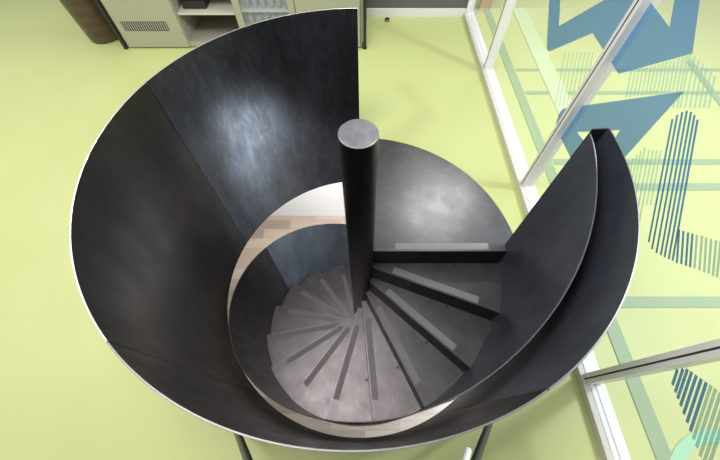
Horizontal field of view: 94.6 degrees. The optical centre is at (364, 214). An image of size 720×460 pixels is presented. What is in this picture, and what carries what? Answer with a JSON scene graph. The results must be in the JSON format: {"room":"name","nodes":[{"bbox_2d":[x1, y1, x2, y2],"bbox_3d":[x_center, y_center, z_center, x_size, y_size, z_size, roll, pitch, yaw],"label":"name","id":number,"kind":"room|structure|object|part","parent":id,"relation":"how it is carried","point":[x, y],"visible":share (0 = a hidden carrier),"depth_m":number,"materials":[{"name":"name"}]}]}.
{"room":"office spiral staircase","nodes":[
{"label":"office spiral staircase","id":0,"kind":"room"},
{"bbox_2d":[270,182,344,215],"bbox_3d":[0.000,-0.799,5.287,12.000,2.866,0.100,0,57,0],"label":"wall","id":1,"kind":"structure","parent":0,"point":[327,200],"depth_m":6.14,"materials":[{"name":"white paint"}]},
{"bbox_2d":[227,216,456,437],"bbox_3d":[0.000,2.776,4.734,12.000,0.100,6.500,0,57,0],"label":"floor","id":2,"kind":"structure","parent":0,"point":[272,228],"depth_m":5.36,"materials":[{"name":"brown wood"}]},
{"bbox_2d":[69,8,639,452],"bbox_3d":[-0.035,0.866,3.255,2.190,4.456,2.183,0,57,0],"label":"spiral staircase","id":3,"kind":"structure","parent":2,"relation":"on","point":[426,297],"depth_m":2.11,"materials":[{"name":"metal"}]},
{"bbox_3d":[-0.997,0.332,1.958,0.200,1.646,1.242,-13,58,-8],"label":"well guard panel","id":4,"kind":"part","parent":3,"relation":"part of","materials":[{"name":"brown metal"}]},
{"bbox_3d":[-0.609,-0.562,2.539,1.247,1.646,0.199,-31,62,-18],"label":"well guard panel","id":5,"kind":"part","parent":3,"relation":"part of","materials":[{"name":"metal"}]},
{"bbox_3d":[-0.957,1.028,3.229,0.193,2.047,1.175,-8,57,-5],"label":"flight guard panel","id":6,"kind":"part","parent":3,"relation":"part of","materials":[{"name":"brown metal"}]},
{"bbox_3d":[-0.488,0.572,4.293,1.180,2.068,0.190,-25,60,-15],"label":"flight guard panel","id":7,"kind":"part","parent":3,"relation":"part of","materials":[{"name":"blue metal"}]},
{"bbox_3d":[-0.126,0.922,1.575,1.232,1.646,0.260,0,57,0],"label":"well guard panel","id":8,"kind":"part","parent":3,"relation":"part of","materials":[{"name":"brown metal"}]},
{"bbox_3d":[-0.213,1.315,2.275,1.166,2.026,0.183,9,57,6],"label":"flight guard panel","id":9,"kind":"part","parent":3,"relation":"part of","materials":[{"name":"brown metal"}]},
{"bbox_3d":[0.761,0.626,1.986,0.186,1.953,1.157,28,61,17],"label":"flight guard panel","id":10,"kind":"part","parent":3,"relation":"part of","materials":[{"name":"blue metal"}]},
{"bbox_3d":[0.846,0.529,1.830,0.171,1.646,1.154,25,60,15],"label":"well guard panel","id":11,"kind":"part","parent":3,"relation":"part of","materials":[{"name":"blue metal"}]},
{"bbox_3d":[1.023,-0.003,2.013,0.070,1.358,0.006,-3,57,-2],"label":"guard plate","id":12,"kind":"part","parent":3,"relation":"part of","materials":[{"name":"metal"}]},
{"bbox_2d":[0,0,719,459],"bbox_3d":[0.000,-1.374,3.392,14.000,0.060,12.000,0,57,0],"label":"floor","id":13,"kind":"structure","parent":0,"point":[65,394],"depth_m":2.56,"materials":[{"name":"green plastic"}]},
{"bbox_2d":[59,0,120,43],"bbox_3d":[-2.930,-2.228,3.472,0.436,0.735,0.436,0,57,0],"label":"waste bin","id":14,"kind":"object","parent":13,"relation":"on","point":[86,13],"visible":0.7,"depth_m":3.48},
{"bbox_2d":[94,0,366,49],"bbox_3d":[-1.308,-2.312,3.458,2.663,0.850,0.663,0,57,0],"label":"base cabinet","id":15,"kind":"object","parent":13,"relation":"on","point":[141,23],"visible":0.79,"depth_m":3.42,"materials":[{"name":"beige painted metal"},{"name":"dark grey metal"}]},
{"bbox_3d":[-2.615,-2.054,3.291,0.048,0.850,0.048,0,57,0],"label":"corner post","id":16,"kind":"part","parent":15,"relation":"part of","materials":[{"name":"black metal"}]},
{"bbox_2d":[120,22,169,30],"bbox_3d":[-2.280,-1.951,3.446,0.470,0.094,0.005,0,57,0],"label":"vent grille","id":17,"kind":"object","parent":15,"relation":"attached to","point":[125,26],"depth_m":3.45,"materials":[{"name":"grey metal"}]},
{"bbox_3d":[-2.245,-2.050,3.315,0.660,0.776,0.019,0,57,0],"label":"door","id":18,"kind":"part","parent":15,"relation":"part of","materials":[{"name":"beige wood"}]},
{"bbox_2d":[181,0,209,8],"bbox_3d":[-1.740,-2.190,3.417,0.240,0.075,0.164,0,57,0],"label":"case","id":19,"kind":"object","parent":15,"relation":"on","point":[187,4],"visible":1,"depth_m":3.37,"materials":[{"name":"black metal"}]},
{"bbox_2d":[177,0,234,14],"bbox_3d":[-1.610,-2.273,3.528,0.586,0.020,0.565,0,57,0],"label":"shelf","id":20,"kind":"object","parent":15,"relation":"attached to","point":[215,7],"depth_m":3.39,"materials":[{"name":"beige wood"}]},
{"bbox_2d":[243,0,249,8],"bbox_3d":[-1.200,-2.151,3.362,0.066,0.105,0.065,0,57,0],"label":"drinking glass","id":21,"kind":"object","parent":15,"relation":"on","point":[246,2],"visible":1,"depth_m":3.36,"materials":[{"name":"blue"}]},
{"bbox_2d":[246,13,254,23],"bbox_3d":[-1.200,-2.058,3.505,0.066,0.105,0.065,0,57,0],"label":"drinking glass","id":22,"kind":"object","parent":15,"relation":"on","point":[250,17],"visible":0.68,"depth_m":3.48,"materials":[{"name":"blue"}]},
{"bbox_2d":[251,0,257,8],"bbox_3d":[-1.118,-2.151,3.362,0.066,0.105,0.065,0,57,0],"label":"drinking glass","id":23,"kind":"object","parent":15,"relation":"on","point":[254,2],"visible":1,"depth_m":3.36,"materials":[{"name":"blue"}]},
{"bbox_2d":[254,13,261,21],"bbox_3d":[-1.118,-2.058,3.505,0.066,0.105,0.065,0,57,0],"label":"drinking glass","id":24,"kind":"object","parent":15,"relation":"on","point":[257,15],"visible":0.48,"depth_m":3.48,"materials":[{"name":"blue"}]},
{"bbox_2d":[259,0,265,8],"bbox_3d":[-1.036,-2.151,3.362,0.066,0.105,0.065,0,57,0],"label":"drinking glass","id":25,"kind":"object","parent":15,"relation":"on","point":[262,2],"visible":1,"depth_m":3.36,"materials":[{"name":"blue"}]},
{"bbox_3d":[-1.002,-2.050,3.315,0.605,0.776,0.019,0,57,0],"label":"glass door","id":26,"kind":"part","parent":15,"relation":"part of","materials":[{"name":"beige"}]},
{"bbox_2d":[240,0,287,11],"bbox_3d":[-0.996,-2.289,3.521,0.590,0.010,0.545,0,57,0],"label":"glass shelf","id":27,"kind":"object","parent":15,"relation":"attached to","point":[243,9],"depth_m":3.38,"materials":[{"name":"clear glass"}]},
{"bbox_2d":[262,13,268,19],"bbox_3d":[-1.036,-2.058,3.505,0.066,0.105,0.065,0,57,0],"label":"drinking glass","id":28,"kind":"object","parent":15,"relation":"on","point":[265,15],"visible":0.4,"depth_m":3.47,"materials":[{"name":"clear glass"}]},
{"bbox_2d":[245,12,288,25],"bbox_3d":[-0.996,-2.196,3.663,0.590,0.010,0.545,0,57,0],"label":"glass shelf","id":29,"kind":"object","parent":15,"relation":"attached to","point":[246,19],"depth_m":3.59,"materials":[{"name":"clear glass"}]},
{"bbox_2d":[267,0,273,8],"bbox_3d":[-0.954,-2.151,3.362,0.066,0.105,0.065,0,57,0],"label":"drinking glass","id":30,"kind":"object","parent":15,"relation":"on","point":[270,2],"visible":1,"depth_m":3.36,"materials":[{"name":"blue"}]},
{"bbox_2d":[275,0,281,8],"bbox_3d":[-0.872,-2.151,3.362,0.066,0.105,0.065,0,57,0],"label":"drinking glass","id":31,"kind":"object","parent":15,"relation":"on","point":[278,2],"visible":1,"depth_m":3.36,"materials":[{"name":"clear glass"}]},
{"bbox_3d":[-0.370,-2.050,3.315,0.640,0.776,0.019,0,57,0],"label":"door","id":32,"kind":"part","parent":15,"relation":"part of","materials":[{"name":"beige"}]},
{"bbox_3d":[-0.021,-2.323,3.459,0.018,0.740,0.595,0,57,0],"label":"panel","id":33,"kind":"part","parent":15,"relation":"part of","materials":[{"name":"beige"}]},
{"bbox_3d":[0.000,-2.054,3.291,0.048,0.850,0.048,0,57,0],"label":"corner post","id":34,"kind":"part","parent":15,"relation":"part of","materials":[{"name":"black metal"}]},
{"bbox_2d":[234,423,492,459],"bbox_3d":[-0.005,1.170,0.851,1.464,1.430,1.309,0,57,0],"label":"tripod","id":35,"kind":"object","parent":13,"relation":"on","point":[480,447],"visible":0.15,"depth_m":1.25,"materials":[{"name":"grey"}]},
{"bbox_3d":[0.145,0.619,0.614,0.016,0.340,0.378,34,63,20],"label":"handle","id":36,"kind":"part","parent":35,"relation":"part of","materials":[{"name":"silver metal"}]},
{"bbox_2d":[478,0,492,10],"bbox_3d":[1.468,-3.040,3.305,0.135,1.900,0.050,0,57,0],"label":"wood panel","id":37,"kind":"object","parent":13,"relation":"on","point":[485,5],"visible":1,"depth_m":4.04,"materials":[{"name":"beige wood"}]},
{"bbox_2d":[513,7,570,114],"bbox_3d":[1.885,-1.686,3.554,0.170,0.008,2.104,1,57,1],"label":"floor marking","id":38,"kind":"structure","parent":13,"relation":"on","point":[559,96],"depth_m":3.50,"materials":[{"name":"green"}]},
{"bbox_2d":[479,0,671,459],"bbox_3d":[1.502,0.243,2.302,0.085,0.006,7.100,0,57,0],"label":"floor line","id":39,"kind":"structure","parent":13,"relation":"on","point":[655,435],"depth_m":1.95,"materials":[{"name":"green"}]},
{"bbox_2d":[515,68,719,70],"bbox_3d":[3.780,-1.494,3.433,4.440,0.002,0.050,0,57,0],"label":"floor line","id":40,"kind":"structure","parent":13,"relation":"on","point":[517,69],"depth_m":3.43,"materials":[{"name":"green"}]},
{"bbox_2d":[525,91,719,94],"bbox_3d":[3.780,-1.183,3.230,4.440,0.003,0.050,0,57,0],"label":"floor line","id":41,"kind":"structure","parent":13,"relation":"on","point":[526,92],"depth_m":3.23,"materials":[{"name":"green"}]},
{"bbox_2d":[553,159,719,164],"bbox_3d":[3.280,-0.436,2.744,3.440,0.003,0.060,0,57,0],"label":"floor line","id":42,"kind":"structure","parent":13,"relation":"on","point":[556,161],"depth_m":2.74,"materials":[{"name":"green"}]},
{"bbox_2d":[621,296,719,307],"bbox_3d":[3.280,0.552,2.102,3.440,0.005,0.070,0,57,0],"label":"floor line","id":43,"kind":"structure","parent":13,"relation":"on","point":[630,301],"depth_m":2.10,"materials":[{"name":"green"}]},
{"bbox_2d":[634,183,719,190],"bbox_3d":[3.280,-0.218,2.602,3.440,0.004,0.070,0,57,0],"label":"floor line","id":44,"kind":"structure","parent":13,"relation":"on","point":[639,186],"depth_m":2.60,"materials":[{"name":"green"}]},
{"bbox_2d":[670,429,719,459],"bbox_3d":[1.655,1.261,1.640,0.670,0.007,0.241,-32,62,-19],"label":"arc","id":45,"kind":"object","parent":13,"relation":"on","point":[685,446],"visible":0.68,"depth_m":1.69,"materials":[{"name":"green paint"}]},
{"bbox_2d":[686,59,719,105],"bbox_3d":[3.389,-1.299,3.303,0.068,0.006,0.833,5,57,3],"label":"floor line","id":46,"kind":"structure","parent":13,"relation":"on","point":[690,63],"depth_m":3.33,"materials":[{"name":"green"}]},
{"bbox_2d":[366,0,467,7],"bbox_3d":[-0.767,-3.155,2.963,3.965,2.600,0.120,0,57,0],"label":"wall","id":47,"kind":"structure","parent":0,"point":[370,3],"depth_m":3.90,"materials":[{"name":"grey paint"}]},
{"bbox_2d":[366,8,466,16],"bbox_3d":[-0.773,-2.417,3.976,3.973,0.095,0.015,0,57,0],"label":"baseboard","id":48,"kind":"structure","parent":47,"relation":"attached to","point":[370,12],"depth_m":3.97,"materials":[{"name":"white paint"}]},
{"bbox_2d":[466,0,475,12],"bbox_3d":[1.245,-3.105,2.930,0.082,2.500,0.052,0,57,0],"label":"trim","id":49,"kind":"structure","parent":47,"relation":"attached to","point":[471,3],"depth_m":3.90,"materials":[{"name":"white"}]},
{"bbox_2d":[484,0,515,68],"bbox_3d":[1.245,-2.166,2.320,0.082,2.500,0.044,0,57,0],"label":"trim","id":50,"kind":"structure","parent":47,"relation":"attached to","point":[508,6],"depth_m":3.05,"materials":[{"name":"white"}]},
{"bbox_2d":[463,11,630,459],"bbox_3d":[1.255,-0.242,1.059,0.110,2.620,6.960,0,57,0],"label":"trim","id":51,"kind":"structure","parent":47,"relation":"attached to","point":[611,425],"depth_m":2.47,"materials":[{"name":"white metal"}]},
{"bbox_2d":[547,0,633,123],"bbox_3d":[1.249,-1.541,1.914,0.008,2.500,1.436,0,57,0],"label":"decal","id":52,"kind":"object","parent":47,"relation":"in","point":[602,19],"depth_m":1.85,"materials":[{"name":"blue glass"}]},
{"bbox_2d":[521,0,660,186],"bbox_3d":[1.245,-0.916,1.508,0.082,2.500,0.052,0,57,0],"label":"trim","id":53,"kind":"structure","parent":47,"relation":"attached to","point":[603,67],"depth_m":1.81,"materials":[{"name":"white"}]},
{"bbox_2d":[561,0,719,277],"bbox_3d":[1.249,-0.349,1.140,0.008,2.500,1.299,0,57,0],"label":"decal","id":54,"kind":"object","parent":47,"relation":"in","point":[651,41],"depth_m":1.42,"materials":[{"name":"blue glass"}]},
{"bbox_2d":[584,338,719,383],"bbox_3d":[1.245,0.218,0.771,0.082,2.500,0.052,0,57,0],"label":"trim","id":55,"kind":"structure","parent":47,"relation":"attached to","point":[706,352],"depth_m":1.36,"materials":[{"name":"white metal"}]},
{"bbox_2d":[671,368,719,459],"bbox_3d":[1.249,0.821,0.380,0.008,2.500,1.383,0,57,0],"label":"decal","id":56,"kind":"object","parent":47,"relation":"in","point":[710,387],"depth_m":1.23,"materials":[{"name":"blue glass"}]}
]}

